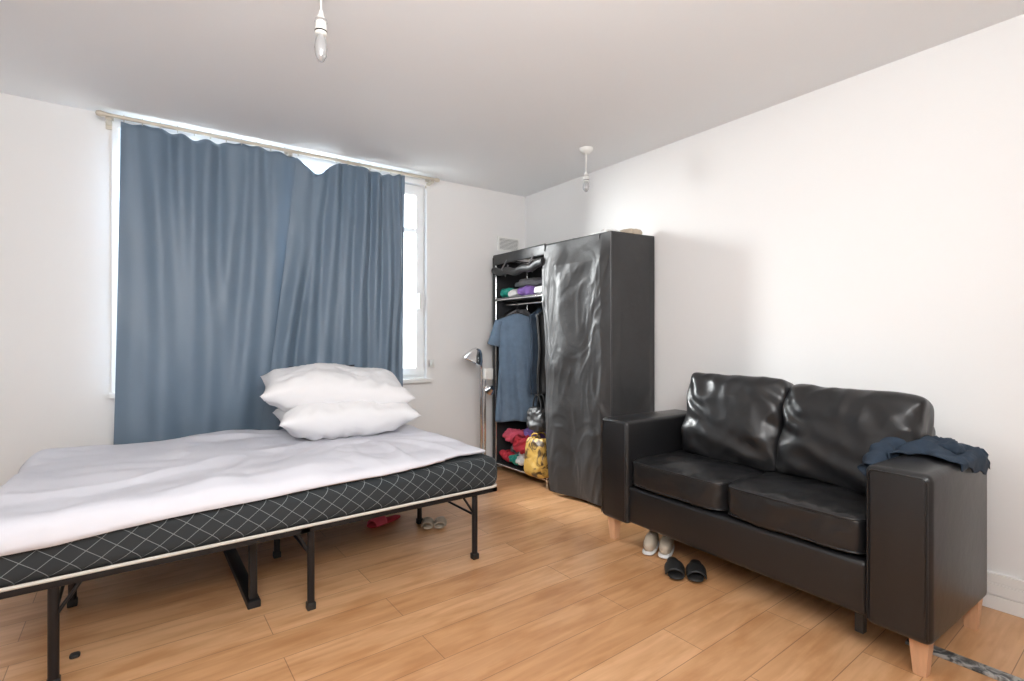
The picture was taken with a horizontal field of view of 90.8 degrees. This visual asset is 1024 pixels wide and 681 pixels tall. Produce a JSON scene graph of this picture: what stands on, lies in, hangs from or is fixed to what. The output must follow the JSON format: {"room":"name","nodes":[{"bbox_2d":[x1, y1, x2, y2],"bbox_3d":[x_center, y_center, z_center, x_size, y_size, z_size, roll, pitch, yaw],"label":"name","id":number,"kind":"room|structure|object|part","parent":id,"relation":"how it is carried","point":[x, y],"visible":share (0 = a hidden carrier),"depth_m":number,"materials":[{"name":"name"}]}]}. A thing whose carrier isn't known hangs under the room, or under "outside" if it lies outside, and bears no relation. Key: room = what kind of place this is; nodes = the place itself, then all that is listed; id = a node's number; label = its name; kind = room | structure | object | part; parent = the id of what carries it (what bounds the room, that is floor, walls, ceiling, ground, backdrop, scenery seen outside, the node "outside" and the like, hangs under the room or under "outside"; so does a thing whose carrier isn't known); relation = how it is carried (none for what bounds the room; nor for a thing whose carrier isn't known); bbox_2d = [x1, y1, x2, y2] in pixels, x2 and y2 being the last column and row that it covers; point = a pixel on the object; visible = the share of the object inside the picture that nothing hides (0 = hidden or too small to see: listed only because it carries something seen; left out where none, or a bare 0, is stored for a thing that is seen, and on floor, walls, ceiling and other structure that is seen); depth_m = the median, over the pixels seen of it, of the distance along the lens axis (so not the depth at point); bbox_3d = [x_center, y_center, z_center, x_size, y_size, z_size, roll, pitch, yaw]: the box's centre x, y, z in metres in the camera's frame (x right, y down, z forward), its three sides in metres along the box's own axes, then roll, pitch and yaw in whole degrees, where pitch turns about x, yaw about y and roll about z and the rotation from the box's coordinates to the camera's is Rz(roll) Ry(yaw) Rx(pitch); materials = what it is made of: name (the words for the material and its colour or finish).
{"room":"studio apartment","nodes":[
{"label":"studio apartment","id":0,"kind":"room"},
{"bbox_2d":[0,93,524,486],"bbox_3d":[-1.574,-0.100,3.533,4.330,2.400,0.200,0,0,-35],"label":"wall","id":1,"kind":"structure","parent":0,"point":[56,159],"depth_m":2.83,"materials":[{"name":"white paint"}]},
{"bbox_2d":[95,110,439,187],"bbox_3d":[-1.461,-1.249,3.421,2.104,0.075,0.113,0,0,-35],"label":"curtain rod","id":2,"kind":"object","parent":1,"relation":"attached to","point":[109,117],"depth_m":3.22,"materials":[{"name":"white metal"}]},
{"bbox_2d":[113,115,404,444],"bbox_3d":[-1.518,-0.308,3.316,1.734,1.940,0.096,0,0,-35],"label":"curtain","id":3,"kind":"object","parent":2,"relation":"hanging from","point":[240,263],"visible":0.81,"depth_m":3.19,"materials":[{"name":"blue fabric"}]},
{"bbox_3d":[-1.819,-0.294,3.129,1.030,1.913,0.066,0,0,-34],"label":"panel","id":4,"kind":"part","parent":3,"relation":"part of","materials":[{"name":"blue fabric"}]},
{"bbox_3d":[-1.216,-0.300,3.518,1.006,1.904,0.087,0,0,-34],"label":"panel","id":5,"kind":"part","parent":3,"relation":"part of","materials":[{"name":"blue fabric"}]},
{"bbox_2d":[109,121,432,398],"bbox_3d":[-1.481,-0.465,3.472,2.015,1.590,0.085,0,0,-35],"label":"trim","id":6,"kind":"structure","parent":1,"relation":"attached to","point":[115,125],"depth_m":2.91,"materials":[{"name":"white paint"}]},
{"bbox_2d":[119,131,423,378],"bbox_3d":[-1.524,-0.465,3.534,1.935,1.530,0.057,0,0,-34],"label":"frame","id":7,"kind":"object","parent":1,"relation":"attached to","point":[315,170],"visible":0.18,"depth_m":4.05,"materials":[{"name":"white plastic"}]},
{"bbox_2d":[403,187,421,374],"bbox_3d":[-0.935,-0.465,3.870,0.525,1.470,0.056,0,0,-34],"label":"window","id":8,"kind":"structure","parent":1,"relation":"in","point":[417,193],"depth_m":4.00,"materials":[{"name":"white plastic"}]},
{"bbox_3d":[-0.731,-0.310,3.992,0.018,0.120,0.026,0,0,-35],"label":"handle","id":9,"kind":"part","parent":8,"relation":"part of","materials":[{"name":"white plastic"}]},
{"bbox_2d":[497,236,519,251],"bbox_3d":[-0.030,-0.848,4.464,0.230,0.125,0.014,0,0,-35],"label":"air vent","id":10,"kind":"object","parent":1,"relation":"in","point":[507,244],"visible":0.92,"depth_m":4.46,"materials":[{"name":"white plastic"}]},
{"bbox_2d":[428,360,433,366],"bbox_3d":[-0.646,0.185,4.037,0.060,0.060,0.020,0,0,-35],"label":"wall socket","id":11,"kind":"object","parent":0,"point":[431,361],"depth_m":4.03,"materials":[{"name":"white plastic"}]},
{"bbox_2d":[0,0,1023,196],"bbox_3d":[-0.130,-1.350,1.610,4.350,0.100,5.350,0,0,-37],"label":"ceiling","id":12,"kind":"structure","parent":0,"point":[504,96],"depth_m":2.40,"materials":[{"name":"paint"}]},
{"bbox_2d":[314,0,326,61],"bbox_3d":[-0.681,-1.147,1.800,0.090,0.307,0.090,0,0,-37],"label":"pendant light","id":13,"kind":"object","parent":12,"relation":"hanging from","point":[320,46],"visible":1,"depth_m":1.78,"materials":[{"name":"white plastic"}]},
{"bbox_3d":[-0.681,-1.040,1.800,0.044,0.095,0.044,0,0,-37],"label":"bulb","id":14,"kind":"part","parent":13,"relation":"part of","materials":[{"name":"white glass"}]},
{"bbox_2d":[579,146,592,191],"bbox_3d":[0.501,-1.153,3.420,0.090,0.294,0.090,0,0,-37],"label":"pendant light","id":15,"kind":"object","parent":12,"relation":"hanging from","point":[585,150],"visible":1,"depth_m":3.40,"materials":[{"name":"white plastic"}]},
{"bbox_3d":[0.501,-1.041,3.420,0.044,0.070,0.044,0,0,-37],"label":"bulb","id":16,"kind":"part","parent":15,"relation":"part of","materials":[{"name":"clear glass"}]},
{"bbox_2d":[0,466,1023,680],"bbox_3d":[-0.130,1.150,1.610,4.350,0.100,5.350,0,0,-37],"label":"floor","id":17,"kind":"structure","parent":0,"point":[548,595],"depth_m":2.01,"materials":[{"name":"brown wood"}]},
{"bbox_2d":[69,651,80,658],"bbox_3d":[-1.517,1.092,1.752,0.030,0.016,0.030,0,0,-37],"label":"cap","id":18,"kind":"object","parent":17,"relation":"on","point":[76,654],"visible":1,"depth_m":1.75,"materials":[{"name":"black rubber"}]},
{"bbox_2d":[0,485,496,680],"bbox_3d":[-1.211,0.928,2.550,1.885,0.344,1.270,0,0,-37],"label":"frame","id":19,"kind":"object","parent":17,"relation":"on","point":[246,581],"visible":0.46,"depth_m":2.06,"materials":[{"name":"black metal"}]},
{"bbox_2d":[0,453,496,592],"bbox_3d":[-1.206,0.677,2.549,1.906,0.154,1.291,0,0,-37],"label":"mattress","id":20,"kind":"object","parent":19,"relation":"on","point":[456,476],"visible":0.29,"depth_m":1.90,"materials":[{"name":"black fabric"}]},
{"bbox_2d":[0,424,484,555],"bbox_3d":[-1.214,0.590,2.510,1.884,0.148,1.293,0,0,-37],"label":"sheet","id":21,"kind":"object","parent":20,"relation":"on","point":[58,496],"visible":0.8,"depth_m":2.07,"materials":[{"name":"white fabric"}]},
{"bbox_2d":[272,401,420,440],"bbox_3d":[-0.988,0.438,2.998,0.760,0.262,0.520,0,0,-29],"label":"pillow","id":22,"kind":"object","parent":21,"relation":"on","point":[311,421],"visible":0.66,"depth_m":2.79,"materials":[{"name":"white fabric"}]},
{"bbox_2d":[259,363,414,411],"bbox_3d":[-1.054,0.289,3.036,0.832,0.313,0.516,0,0,-27],"label":"pillow","id":23,"kind":"object","parent":22,"relation":"on","point":[286,389],"visible":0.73,"depth_m":2.85,"materials":[{"name":"white fabric"}]},
{"bbox_2d":[367,515,400,527],"bbox_3d":[-0.767,1.068,3.038,0.093,0.063,0.237,0,0,33],"label":"slippers","id":24,"kind":"object","parent":17,"relation":"on","point":[379,521],"visible":0.94,"depth_m":2.98,"materials":[{"name":"red fabric"}]},
{"bbox_2d":[421,516,446,528],"bbox_3d":[-0.465,1.072,3.013,0.150,0.054,0.187,0,0,-7],"label":"slippers","id":25,"kind":"object","parent":17,"relation":"on","point":[439,522],"visible":1,"depth_m":2.95,"materials":[{"name":"beige fabric"}]},
{"bbox_2d":[462,347,494,454],"bbox_3d":[-0.271,0.577,4.008,0.302,1.046,0.240,0,0,-37],"label":"floor lamp","id":26,"kind":"object","parent":17,"relation":"on","point":[474,355],"visible":0.77,"depth_m":4.01,"materials":[{"name":"silver metal"}]},
{"bbox_3d":[-0.289,0.115,3.948,0.172,0.110,0.172,30,-8,-33],"label":"lamp shade","id":27,"kind":"part","parent":26,"relation":"part of","materials":[{"name":"silver metal"}]},
{"bbox_3d":[-0.167,0.388,4.021,0.080,0.080,0.050,0,-30,-37],"label":"lamp shade","id":28,"kind":"part","parent":26,"relation":"part of","materials":[{"name":"silver metal"}]},
{"bbox_2d":[491,231,654,505],"bbox_3d":[0.366,0.188,3.822,0.468,1.824,1.395,0,0,-37],"label":"wardrobe","id":29,"kind":"object","parent":17,"relation":"on","point":[596,299],"visible":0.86,"depth_m":3.38,"materials":[{"name":"black fabric"}]},
{"bbox_3d":[-0.008,0.185,4.405,0.365,1.770,0.003,0,0,-37],"label":"panel","id":30,"kind":"part","parent":29,"relation":"part of","materials":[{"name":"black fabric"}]},
{"bbox_2d":[487,303,537,421],"bbox_3d":[0.040,0.180,4.107,0.485,0.968,0.146,0,0,5],"label":"shirt","id":31,"kind":"object","parent":29,"relation":"hanging from","point":[510,333],"visible":0.77,"depth_m":4.06,"materials":[{"name":"blue fabric"}]},
{"bbox_2d":[496,293,541,300],"bbox_3d":[0.199,-0.351,4.129,0.355,0.008,0.670,0,0,-37],"label":"shelf","id":32,"kind":"object","parent":29,"relation":"attached to","point":[525,297],"depth_m":4.17,"materials":[{"name":"silver metal"}]},
{"bbox_2d":[534,286,541,293],"bbox_3d":[0.274,-0.390,3.913,0.209,0.076,0.170,0,0,-37],"label":"folded towel","id":33,"kind":"object","parent":32,"relation":"on","point":[538,289],"depth_m":3.87,"materials":[{"name":"white fabric"}]},
{"bbox_3d":[0.122,-0.300,4.069,0.020,0.019,0.675,0,0,-37],"label":"hanging rail","id":34,"kind":"part","parent":29,"relation":"part of","materials":[{"name":"silver metal"}]},
{"bbox_2d":[499,307,545,394],"bbox_3d":[0.182,0.076,4.147,0.334,0.690,0.560,0,0,-37],"label":"hanging clothes","id":35,"kind":"object","parent":29,"relation":"hanging from","point":[537,366],"visible":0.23,"depth_m":3.93,"materials":[{"name":"black fabric"}]},
{"bbox_2d":[499,427,545,465],"bbox_3d":[0.122,0.846,4.182,0.373,0.369,0.465,0,0,-37],"label":"pile","id":36,"kind":"object","parent":29,"relation":"on","point":[515,454],"visible":0.62,"depth_m":4.06,"materials":[{"name":"red fabric"}]},
{"bbox_2d":[496,460,548,479],"bbox_3d":[0.385,1.030,3.881,0.355,0.008,1.290,0,0,-37],"label":"shelf","id":37,"kind":"object","parent":29,"relation":"attached to","point":[510,465],"depth_m":4.14,"materials":[{"name":"black fabric"}]},
{"bbox_2d":[524,432,548,478],"bbox_3d":[0.205,0.857,3.792,0.154,0.336,0.247,0,0,-37],"label":"shopping bag","id":38,"kind":"object","parent":29,"relation":"on","point":[535,461],"visible":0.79,"depth_m":3.73,"materials":[{"name":"yellow plastic"}]},
{"bbox_2d":[527,394,545,431],"bbox_3d":[0.202,0.545,3.819,0.144,0.282,0.218,0,0,-37],"label":"handbag","id":39,"kind":"object","parent":38,"relation":"on","point":[536,420],"visible":0.8,"depth_m":3.77,"materials":[{"name":"plastic"}]},
{"bbox_3d":[0.534,0.185,3.986,0.003,1.770,1.320,0,0,-37],"label":"panel","id":40,"kind":"part","parent":29,"relation":"part of","materials":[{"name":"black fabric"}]},
{"bbox_3d":[0.404,-0.700,3.855,0.366,0.049,1.375,0,0,-37],"label":"panel","id":41,"kind":"part","parent":29,"relation":"part of","materials":[{"name":"black fabric"}]},
{"bbox_2d":[573,228,641,238],"bbox_3d":[0.629,-0.726,3.561,0.280,0.077,0.529,0,0,-37],"label":"bundle","id":42,"kind":"object","parent":29,"relation":"on","point":[630,230],"visible":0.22,"depth_m":3.41,"materials":[{"name":"white fabric"}]},
{"bbox_3d":[0.805,0.185,3.317,0.370,1.770,0.025,0,0,-28],"label":"panel","id":43,"kind":"part","parent":29,"relation":"part of","materials":[{"name":"black fabric"}]},
{"bbox_2d":[642,530,674,558],"bbox_3d":[0.770,1.055,2.640,0.147,0.089,0.208,0,0,28],"label":"shoes","id":44,"kind":"object","parent":17,"relation":"on","point":[666,546],"visible":0.9,"depth_m":2.58,"materials":[{"name":"white fabric"}]},
{"bbox_2d":[664,557,706,581],"bbox_3d":[0.822,1.068,2.401,0.188,0.063,0.237,0,0,16],"label":"slippers","id":45,"kind":"object","parent":17,"relation":"on","point":[695,571],"visible":1,"depth_m":2.33,"materials":[{"name":"black fabric"}]},
{"bbox_2d":[601,372,986,677],"bbox_3d":[1.190,0.638,2.405,0.674,0.923,1.495,0,0,-34],"label":"sofa","id":46,"kind":"object","parent":17,"relation":"on","point":[759,474],"visible":0.99,"depth_m":2.04,"materials":[{"name":"black leather"}]},
{"bbox_3d":[0.572,1.035,2.819,0.055,0.130,0.055,0,0,-34],"label":"leg","id":47,"kind":"part","parent":46,"relation":"part of","materials":[{"name":"brown wood"}]},
{"bbox_3d":[0.819,0.705,2.936,0.640,0.550,0.200,0,0,-34],"label":"arm","id":48,"kind":"part","parent":46,"relation":"part of","materials":[{"name":"black leather"}]},
{"bbox_2d":[632,450,764,509],"bbox_3d":[0.988,0.691,2.597,0.546,0.175,0.556,0,0,-34],"label":"seat cushion","id":49,"kind":"object","parent":46,"relation":"on","point":[685,479],"depth_m":2.45,"materials":[{"name":"black leather"}]},
{"bbox_2d":[681,372,793,471],"bbox_3d":[1.164,0.410,2.627,0.260,0.460,0.543,16,-8,-35],"label":"cushion","id":50,"kind":"object","parent":46,"relation":"on","point":[736,422],"depth_m":2.50,"materials":[{"name":"black leather"}]},
{"bbox_2d":[727,472,865,551],"bbox_3d":[1.293,0.692,2.139,0.548,0.174,0.559,0,0,-34],"label":"seat cushion","id":51,"kind":"object","parent":46,"relation":"on","point":[816,514],"depth_m":2.00,"materials":[{"name":"black leather"}]},
{"bbox_2d":[776,384,933,494],"bbox_3d":[1.454,0.426,2.176,0.257,0.440,0.554,19,-8,-30],"label":"cushion","id":52,"kind":"object","parent":46,"relation":"on","point":[823,434],"depth_m":2.12,"materials":[{"name":"black leather"}]},
{"bbox_3d":[1.354,1.035,1.669,0.055,0.130,0.055,0,0,-34],"label":"leg","id":53,"kind":"part","parent":46,"relation":"part of","materials":[{"name":"brown wood"}]},
{"bbox_2d":[857,435,989,475],"bbox_3d":[1.573,0.456,1.927,0.353,0.197,0.323,0,0,-34],"label":"jacket","id":54,"kind":"object","parent":46,"relation":"on","point":[976,459],"visible":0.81,"depth_m":1.88,"materials":[{"name":"blue fabric"}]},
{"bbox_3d":[1.521,0.705,1.842,0.590,0.550,0.190,0,0,-34],"label":"arm","id":55,"kind":"part","parent":46,"relation":"part of","materials":[{"name":"black leather"}]},
{"bbox_3d":[1.764,1.035,1.938,0.055,0.130,0.055,0,0,-34],"label":"leg","id":56,"kind":"part","parent":46,"relation":"part of","materials":[{"name":"brown wood"}]},
{"bbox_2d":[905,638,1023,680],"bbox_3d":[1.586,1.094,1.657,0.055,0.012,0.470,0,0,-37],"label":"floor strip","id":57,"kind":"object","parent":17,"relation":"on","point":[991,672],"visible":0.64,"depth_m":1.70,"materials":[{"name":"grey metal"}]},
{"bbox_2d":[525,14,1023,579],"bbox_3d":[1.660,-0.100,2.681,0.200,2.400,4.920,0,0,-37],"label":"wall","id":58,"kind":"structure","parent":0,"point":[863,231],"depth_m":2.44,"materials":[{"name":"paint"}]},
{"bbox_2d":[982,571,1023,617],"bbox_3d":[1.519,1.028,2.687,0.018,0.145,4.700,0,0,-37],"label":"baseboard","id":59,"kind":"structure","parent":58,"relation":"attached to","point":[1005,594],"depth_m":2.04,"materials":[{"name":"white wood"}]}
]}

